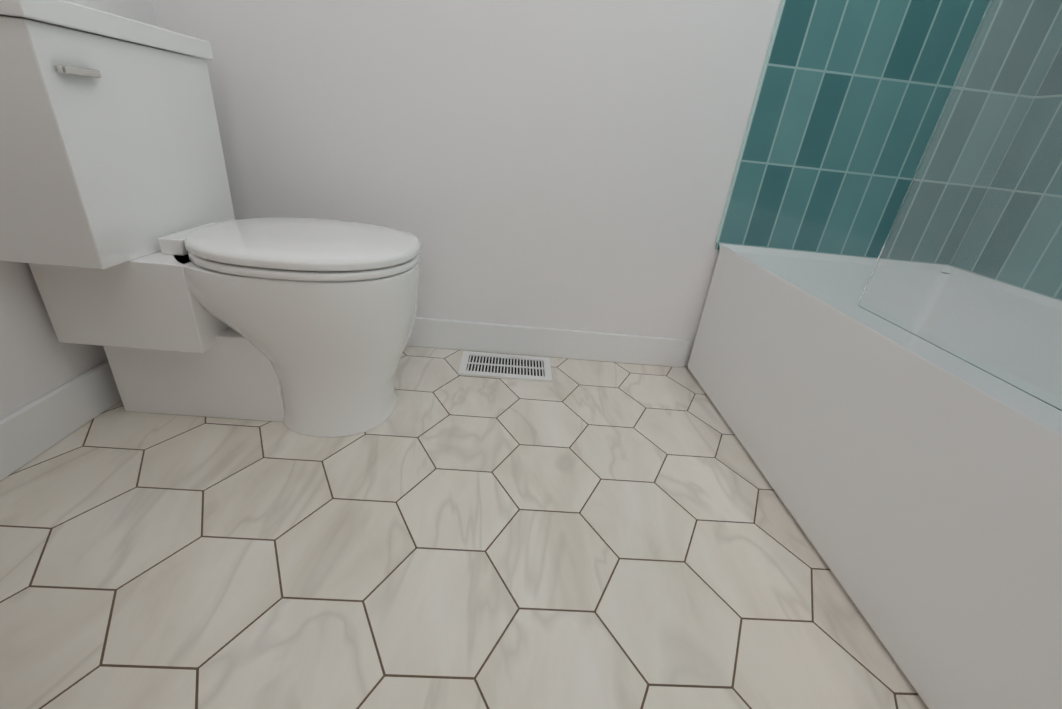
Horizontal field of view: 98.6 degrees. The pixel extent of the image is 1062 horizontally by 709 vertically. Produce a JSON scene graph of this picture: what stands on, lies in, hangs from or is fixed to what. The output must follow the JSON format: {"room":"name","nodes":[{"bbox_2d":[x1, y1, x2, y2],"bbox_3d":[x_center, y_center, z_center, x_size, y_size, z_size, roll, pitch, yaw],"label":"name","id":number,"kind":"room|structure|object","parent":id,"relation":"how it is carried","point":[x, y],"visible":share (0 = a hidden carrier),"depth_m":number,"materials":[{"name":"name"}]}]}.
{"room":"bathroom","nodes":[
{"label":"bathroom","id":0,"kind":"room"},
{"bbox_2d":[0,0,780,419],"bbox_3d":[0.285,-0.585,0.050,2.596,2.440,2.500,5,26,-4],"label":"wall","id":1,"kind":"structure","parent":0,"point":[562,164],"depth_m":1.27,"materials":[{"name":"white paint"}]},
{"bbox_2d":[0,360,120,480],"bbox_3d":[-1.006,0.136,0.957,0.014,0.105,1.131,5,26,-4],"label":"baseboard","id":2,"kind":"structure","parent":1,"relation":"attached to","point":[29,432],"depth_m":0.96,"materials":[{"name":"white paint"}]},
{"bbox_2d":[406,317,689,367],"bbox_3d":[-0.242,-0.064,1.541,1.574,0.105,0.018,5,26,-4],"label":"baseboard","id":3,"kind":"structure","parent":1,"relation":"attached to","point":[427,332],"depth_m":1.55,"materials":[{"name":"white paint"}]},
{"bbox_2d":[715,0,784,242],"bbox_3d":[0.677,-1.244,0.989,0.006,2.000,0.011,5,26,-4],"label":"tile trim","id":4,"kind":"structure","parent":1,"relation":"attached to","point":[775,27],"depth_m":1.27,"materials":[{"name":"white"}]},
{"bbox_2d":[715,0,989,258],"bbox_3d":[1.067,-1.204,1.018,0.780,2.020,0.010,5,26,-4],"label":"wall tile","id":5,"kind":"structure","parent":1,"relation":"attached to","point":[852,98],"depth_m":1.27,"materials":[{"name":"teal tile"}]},
{"bbox_2d":[0,346,927,708],"bbox_3d":[0.169,0.688,0.280,2.596,0.060,3.200,5,26,-4],"label":"floor","id":6,"kind":"structure","parent":0,"point":[582,534],"depth_m":0.79,"materials":[{"name":"tile"}]},
{"bbox_2d":[0,0,420,436],"bbox_3d":[-0.618,-0.242,1.021,0.728,0.802,0.450,5,26,-4],"label":"toilet","id":7,"kind":"object","parent":6,"relation":"on","point":[167,280],"visible":1,"depth_m":0.91,"materials":[{"name":"white ceramic"}]},
{"bbox_2d":[458,351,551,381],"bbox_3d":[-0.081,0.037,1.483,0.292,0.006,0.158,5,26,-4],"label":"floor vent","id":8,"kind":"object","parent":6,"relation":"in","point":[505,366],"visible":1,"depth_m":1.48,"materials":[{"name":"white plastic"}]},
{"bbox_2d":[688,243,1061,708],"bbox_3d":[0.958,0.209,0.869,0.764,0.440,1.489,5,26,-4],"label":"bathtub","id":9,"kind":"object","parent":6,"relation":"on","point":[914,482],"visible":0.73,"depth_m":0.73,"materials":[{"name":"white ceramic"}]},
{"bbox_2d":[857,0,1061,410],"bbox_3d":[0.729,-0.601,0.150,0.044,1.578,0.924,5,26,-4],"label":"screen","id":10,"kind":"object","parent":9,"relation":"on","point":[967,268],"visible":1,"depth_m":0.67,"materials":[{"name":"clear glass"}]}
]}

